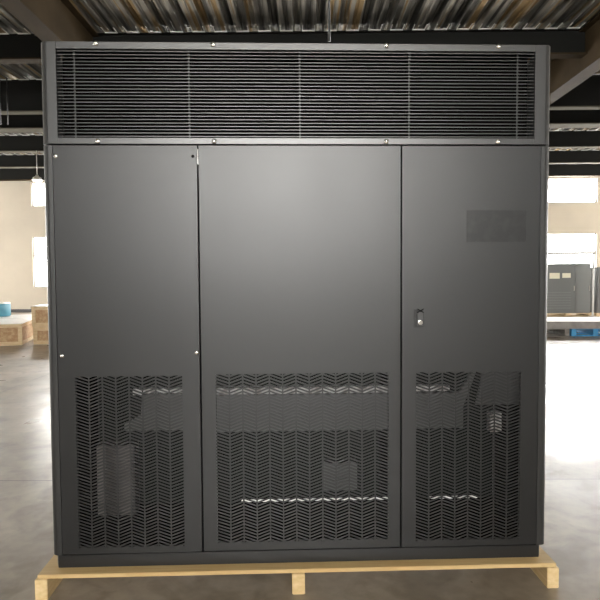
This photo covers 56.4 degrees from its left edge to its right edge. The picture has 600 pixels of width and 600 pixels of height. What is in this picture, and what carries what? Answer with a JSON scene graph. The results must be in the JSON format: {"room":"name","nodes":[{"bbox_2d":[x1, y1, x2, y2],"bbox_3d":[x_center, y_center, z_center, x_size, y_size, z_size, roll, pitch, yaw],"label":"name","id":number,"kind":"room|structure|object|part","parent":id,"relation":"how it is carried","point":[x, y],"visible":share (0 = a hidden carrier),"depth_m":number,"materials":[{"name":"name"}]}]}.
{"room":"warehouse","nodes":[
{"label":"warehouse","id":0,"kind":"room"},
{"bbox_2d":[0,312,599,599],"bbox_3d":[1.071,1.409,7.058,42.000,0.200,38.000,0,2,1],"label":"floor","id":1,"kind":"structure","parent":0,"point":[572,422],"depth_m":3.68,"materials":[{"name":"concrete"}]},
{"bbox_2d":[0,314,31,318],"bbox_3d":[-8.324,0.727,15.829,1.920,0.520,1.520,-1,3,-15],"label":"wooden crate","id":2,"kind":"object","parent":1,"relation":"on","point":[24,315],"visible":0.05,"depth_m":15.78,"materials":[{"name":"brown wood"}]},
{"bbox_2d":[0,302,10,316],"bbox_3d":[-8.655,0.262,16.003,0.700,0.395,0.700,0,2,1],"label":"drum","id":3,"kind":"object","parent":2,"relation":"on","point":[5,307],"visible":0.99,"depth_m":15.86,"materials":[{"name":"teal plastic"}]},
{"bbox_2d":[0,318,32,345],"bbox_3d":[-7.689,0.797,13.982,1.720,0.530,1.770,-1,3,-15],"label":"wooden crate","id":4,"kind":"object","parent":1,"relation":"on","point":[15,331],"visible":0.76,"depth_m":13.36,"materials":[{"name":"brown wood"}]},
{"bbox_3d":[-7.690,0.542,13.971,1.720,0.020,1.770,-1,3,-15],"label":"lid","id":5,"kind":"part","parent":4,"relation":"part of","materials":[{"name":"white"}]},
{"bbox_3d":[-7.689,0.787,13.982,1.640,0.450,1.690,-1,3,-15],"label":"board panel","id":6,"kind":"part","parent":4,"relation":"part of","materials":[{"name":"brown wood"}]},
{"bbox_2d":[33,327,48,343],"bbox_3d":[-5.780,0.834,14.020,1.340,0.430,1.020,0,2,1],"label":"wooden crate","id":7,"kind":"object","parent":1,"relation":"on","point":[40,334],"visible":0.25,"depth_m":13.53,"materials":[{"name":"brown wood"}]},
{"bbox_2d":[31,304,47,326],"bbox_3d":[-5.802,0.368,14.020,1.380,0.500,1.020,0,2,1],"label":"wooden crate","id":8,"kind":"object","parent":7,"relation":"on","point":[39,313],"visible":0.23,"depth_m":13.54,"materials":[{"name":"brown wood"}]},
{"bbox_3d":[-5.804,0.128,14.010,1.380,0.020,1.020,0,2,1],"label":"lid","id":9,"kind":"part","parent":8,"relation":"part of","materials":[{"name":"white wood"}]},
{"bbox_3d":[-5.802,0.358,14.020,1.300,0.420,0.940,0,2,1],"label":"board panel","id":10,"kind":"part","parent":8,"relation":"part of","materials":[{"name":"brown wood"}]},
{"bbox_3d":[-5.780,0.824,14.020,1.260,0.350,0.940,0,2,1],"label":"board panel","id":11,"kind":"part","parent":7,"relation":"part of","materials":[{"name":"brown wood"}]},
{"bbox_2d":[35,546,558,599],"bbox_3d":[-0.014,1.409,3.389,2.662,0.130,1.097,0,2,-2],"label":"pallet","id":12,"kind":"object","parent":1,"relation":"on","point":[543,566],"visible":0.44,"depth_m":2.87,"materials":[{"name":"brown wood"}]},
{"bbox_2d":[41,41,549,567],"bbox_3d":[-0.010,0.021,3.316,2.567,2.649,0.974,0,2,-2],"label":"tall cabinet","id":13,"kind":"object","parent":12,"relation":"on","point":[297,292],"visible":1,"depth_m":2.86,"materials":[{"name":"black metal"}]},
{"bbox_3d":[-1.250,0.269,2.851,0.052,2.076,0.062,0,2,-2],"label":"corner post","id":14,"kind":"part","parent":13,"relation":"part of","materials":[{"name":"black metal"}]},
{"bbox_3d":[-1.117,-1.022,2.779,0.010,0.437,0.012,0,2,-2],"label":"louvre rod","id":15,"kind":"part","parent":13,"relation":"part of","materials":[{"name":"grey metal"}]},
{"bbox_3d":[-1.283,-0.002,3.290,0.012,2.580,0.838,0,2,-2],"label":"panel","id":16,"kind":"part","parent":13,"relation":"part of","materials":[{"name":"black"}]},
{"bbox_3d":[-0.865,0.265,2.840,0.710,2.070,0.018,0,2,-2],"label":"door","id":17,"kind":"part","parent":13,"relation":"part of","materials":[{"name":"black metal"}]},
{"bbox_3d":[-0.554,-1.027,2.797,0.010,0.437,0.012,0,2,-2],"label":"louvre rod","id":18,"kind":"part","parent":13,"relation":"part of","materials":[{"name":"grey metal"}]},
{"bbox_3d":[-0.001,-0.778,2.884,2.460,0.050,0.070,0,2,-2],"label":"divider rail","id":19,"kind":"part","parent":13,"relation":"part of","materials":[{"name":"black metal"}]},
{"bbox_3d":[-0.018,-1.296,3.281,2.448,0.014,0.889,0,2,-2],"label":"panel","id":20,"kind":"part","parent":13,"relation":"part of","materials":[{"name":"black metal"}]},
{"bbox_2d":[41,41,549,145],"bbox_3d":[-0.003,-1.036,2.875,2.566,0.500,0.246,0,2,1],"label":"grille","id":21,"kind":"object","parent":13,"relation":"attached to","point":[99,93],"depth_m":2.90,"materials":[{"name":"black metal"}]},
{"bbox_3d":[-0.003,1.272,3.389,2.460,0.010,0.894,0,2,-2],"label":"panel","id":22,"kind":"part","parent":13,"relation":"part of","materials":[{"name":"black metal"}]},
{"bbox_3d":[0.006,0.258,2.868,1.016,2.068,0.018,0,2,-2],"label":"door","id":23,"kind":"part","parent":13,"relation":"part of","materials":[{"name":"black metal"}]},
{"bbox_3d":[-0.001,-1.031,2.815,0.010,0.437,0.012,0,2,-2],"label":"louvre rod","id":24,"kind":"part","parent":13,"relation":"part of","materials":[{"name":"grey metal"}]},
{"bbox_3d":[0.552,-1.035,2.833,0.010,0.437,0.012,0,2,-2],"label":"louvre rod","id":25,"kind":"part","parent":13,"relation":"part of","materials":[{"name":"grey metal"}]},
{"bbox_3d":[0.610,0.096,2.871,0.052,0.094,0.002,0,2,-2],"label":"latch plate","id":26,"kind":"part","parent":13,"relation":"part of","materials":[{"name":"black metal"}]},
{"bbox_3d":[0.614,0.097,2.866,0.034,0.072,0.007,0,2,-2],"label":"latch handle","id":27,"kind":"part","parent":13,"relation":"part of","materials":[{"name":"black"}]},
{"bbox_3d":[0.879,0.252,2.897,0.712,2.070,0.018,0,2,-2],"label":"door","id":28,"kind":"part","parent":13,"relation":"part of","materials":[{"name":"black metal"}]},
{"bbox_3d":[1.005,-0.378,2.864,0.312,0.162,0.002,0,2,-2],"label":"name plate","id":29,"kind":"part","parent":13,"relation":"part of","materials":[{"name":"black metal"}]},
{"bbox_3d":[1.262,-0.021,3.373,0.012,2.580,0.838,0,2,-2],"label":"panel","id":30,"kind":"part","parent":13,"relation":"part of","materials":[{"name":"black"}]},
{"bbox_3d":[1.106,-1.039,2.851,0.010,0.437,0.012,0,2,-2],"label":"louvre rod","id":31,"kind":"part","parent":13,"relation":"part of","materials":[{"name":"grey metal"}]},
{"bbox_3d":[1.262,0.250,2.933,0.052,2.076,0.062,0,2,-2],"label":"corner post","id":32,"kind":"part","parent":13,"relation":"part of","materials":[{"name":"black metal"}]},
{"bbox_2d":[547,329,569,335],"bbox_3d":[6.382,0.825,15.207,1.320,0.200,1.165,0,2,1],"label":"pallet","id":33,"kind":"object","parent":1,"relation":"on","point":[564,332],"visible":0.18,"depth_m":14.63,"materials":[{"name":"brown wood"}]},
{"bbox_2d":[547,313,591,315],"bbox_3d":[10.261,0.549,21.998,1.920,0.119,0.965,0,2,1],"label":"base","id":34,"kind":"object","parent":1,"relation":"on","point":[548,314],"visible":0.38,"depth_m":21.59,"materials":[{"name":"brown wood"}]},
{"bbox_2d":[547,263,590,312],"bbox_3d":[10.245,-0.465,21.947,1.860,1.910,0.930,0,2,1],"label":"tall cabinet","id":35,"kind":"object","parent":34,"relation":"on","point":[568,284],"visible":0.81,"depth_m":21.52,"materials":[{"name":"grey metal"}]},
{"bbox_3d":[9.945,-0.451,21.532,1.246,1.840,0.024,0,2,1],"label":"door","id":36,"kind":"part","parent":35,"relation":"part of","materials":[{"name":"grey metal"}]},
{"bbox_3d":[10.869,-0.456,21.523,0.586,1.840,0.024,0,2,1],"label":"door","id":37,"kind":"part","parent":35,"relation":"part of","materials":[{"name":"grey metal"}]},
{"bbox_2d":[548,253,596,316],"bbox_3d":[9.917,-0.552,21.110,2.580,2.400,0.320,0,2,1],"label":"frame","id":38,"kind":"object","parent":1,"relation":"on","point":[593,264],"visible":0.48,"depth_m":21.05,"materials":[{"name":"white metal"}]},
{"bbox_3d":[11.047,-0.549,21.100,0.070,2.340,0.070,0,2,1],"label":"post","id":39,"kind":"part","parent":38,"relation":"part of","materials":[{"name":"white plastic"}]},
{"bbox_2d":[569,329,599,335],"bbox_3d":[7.717,0.817,15.195,1.250,0.200,1.165,0,2,1],"label":"pallet","id":40,"kind":"object","parent":1,"relation":"on","point":[593,332],"visible":0.38,"depth_m":14.65,"materials":[{"name":"blue plastic"}]},
{"bbox_2d":[547,317,599,328],"bbox_3d":[6.940,0.620,15.156,3.020,0.205,1.270,0,2,1],"label":"package","id":41,"kind":"object","parent":40,"relation":"on","point":[552,322],"visible":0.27,"depth_m":14.53,"materials":[{"name":"white"}]},
{"bbox_3d":[12.326,0.537,21.979,1.850,0.119,0.965,0,2,1],"label":"base","id":42,"kind":"object","parent":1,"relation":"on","visible":0},
{"bbox_2d":[590,267,599,312],"bbox_3d":[12.306,-0.402,21.931,1.780,1.760,0.930,0,2,1],"label":"tall cabinet","id":43,"kind":"object","parent":42,"relation":"on","point":[597,269],"visible":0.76,"depth_m":21.56,"materials":[{"name":"grey metal"}]},
{"bbox_3d":[12.302,-0.389,21.514,1.760,1.690,0.024,0,2,1],"label":"door","id":44,"kind":"part","parent":43,"relation":"part of","materials":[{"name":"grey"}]},
{"bbox_2d":[0,0,599,154],"bbox_3d":[1.061,-5.351,6.766,42.480,0.112,38.600,0,2,1],"label":"ceiling","id":45,"kind":"structure","parent":0,"point":[106,14],"depth_m":10.81,"materials":[{"name":"grey metal"}]},
{"bbox_2d":[0,89,1,124],"bbox_3d":[-7.503,-4.976,14.014,0.028,1.160,0.027,0,2,1],"label":"rod","id":46,"kind":"object","parent":45,"relation":"hanging from","point":[0,89],"visible":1,"depth_m":14.01,"materials":[{"name":"grey metal"}]},
{"bbox_2d":[6,77,8,124],"bbox_3d":[-7.322,-4.977,14.013,0.028,1.160,0.027,0,2,1],"label":"rod","id":47,"kind":"object","parent":45,"relation":"hanging from","point":[6,77],"visible":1,"depth_m":14.00,"materials":[{"name":"grey metal"}]},
{"bbox_2d":[0,0,98,56],"bbox_3d":[-4.328,-4.792,6.587,0.340,0.875,37.500,0,2,1],"label":"beam","id":48,"kind":"structure","parent":45,"relation":"attached to","point":[49,20],"depth_m":9.65,"materials":[{"name":"brown metal"}]},
{"bbox_2d":[0,22,586,63],"bbox_3d":[1.073,-5.234,11.408,41.980,0.518,0.485,0,2,1],"label":"girder","id":49,"kind":"object","parent":45,"relation":"attached to","point":[564,43],"visible":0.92,"depth_m":11.49,"materials":[{"name":"black metal"}]},
{"bbox_2d":[0,74,599,114],"bbox_3d":[1.097,-5.204,14.062,41.980,0.808,0.485,0,2,1],"label":"girder","id":50,"kind":"object","parent":45,"relation":"attached to","point":[24,95],"visible":0.1,"depth_m":14.21,"materials":[{"name":"black metal"}]},
{"bbox_2d":[0,128,599,152],"bbox_3d":[1.145,-5.561,19.552,41.980,0.568,0.485,0,2,1],"label":"girder","id":51,"kind":"object","parent":45,"relation":"attached to","point":[563,139],"visible":0.15,"depth_m":19.58,"materials":[{"name":"black metal"}]},
{"bbox_2d":[32,150,42,181],"bbox_3d":[-9.211,-4.696,19.597,0.350,1.060,0.350,0,2,1],"label":"pendant lamp","id":52,"kind":"object","parent":51,"relation":"hanging from","point":[36,178],"visible":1,"depth_m":19.55,"materials":[{"name":"silver metal"}]},
{"bbox_3d":[-9.208,-4.286,19.614,0.350,0.180,0.350,0,2,1],"label":"lamp shade","id":53,"kind":"part","parent":52,"relation":"part of","materials":[{"name":"silver metal"}]},
{"bbox_2d":[0,110,599,132],"bbox_3d":[1.119,-5.419,16.617,41.980,0.598,0.610,0,2,1],"label":"girder","id":54,"kind":"object","parent":45,"relation":"attached to","point":[557,118],"depth_m":16.60,"materials":[{"name":"black metal"}]},
{"bbox_2d":[0,149,599,167],"bbox_3d":[1.171,-5.724,22.640,41.980,0.508,0.470,0,2,1],"label":"girder","id":55,"kind":"object","parent":45,"relation":"attached to","point":[583,156],"visible":0.12,"depth_m":22.67,"materials":[{"name":"black metal"}]},
{"bbox_2d":[0,164,599,180],"bbox_3d":[1.195,-5.816,25.338,41.980,0.558,0.470,0,2,1],"label":"girder","id":56,"kind":"object","parent":45,"relation":"attached to","point":[555,170],"depth_m":25.36,"materials":[{"name":"black metal"}]},
{"bbox_2d":[328,0,330,41],"bbox_3d":[0.405,-4.480,7.811,0.036,1.710,0.034,0,2,1],"label":"rod","id":57,"kind":"object","parent":45,"relation":"hanging from","point":[329,27],"visible":1,"depth_m":7.82,"materials":[{"name":"grey metal"}]},
{"bbox_2d":[549,13,599,104],"bbox_3d":[5.811,-4.849,6.496,0.340,0.875,37.500,0,2,1],"label":"beam","id":58,"kind":"structure","parent":45,"relation":"attached to","point":[565,74],"depth_m":11.74,"materials":[{"name":"brown metal"}]},
{"bbox_2d":[0,177,599,308],"bbox_3d":[1.218,-2.820,26.043,42.000,6.610,0.300,0,2,1],"label":"wall","id":59,"kind":"structure","parent":0,"point":[20,222],"depth_m":25.98,"materials":[{"name":"beige paint"}]},
{"bbox_2d":[11,309,30,311],"bbox_3d":[1.236,0.419,26.017,42.000,0.140,0.029,0,2,1],"label":"baseboard","id":60,"kind":"structure","parent":59,"relation":"attached to","point":[12,310],"depth_m":26.13,"materials":[{"name":"grey"}]},
{"bbox_2d":[31,182,44,206],"bbox_3d":[-11.094,-4.902,26.026,2.700,1.120,0.110,0,2,1],"label":"window","id":61,"kind":"structure","parent":59,"relation":"in","point":[38,188],"depth_m":26.06,"materials":[{"name":"grey glass"}]},
{"bbox_2d":[33,237,46,286],"bbox_3d":[-11.075,-1.775,26.161,2.700,2.340,0.110,0,2,1],"label":"window","id":62,"kind":"structure","parent":59,"relation":"in","point":[39,243],"depth_m":26.20,"materials":[{"name":"grey"}]},
{"bbox_2d":[548,233,595,266],"bbox_3d":[12.298,-1.907,25.950,2.750,2.340,0.110,0,2,1],"label":"window","id":63,"kind":"structure","parent":59,"relation":"in","point":[557,242],"depth_m":25.96,"materials":[{"name":"grey glass"}]},
{"bbox_2d":[548,178,596,202],"bbox_3d":[12.279,-5.034,25.816,2.750,1.120,0.110,0,2,1],"label":"window","id":64,"kind":"structure","parent":59,"relation":"in","point":[561,190],"depth_m":25.85,"materials":[{"name":"grey glass"}]}
]}

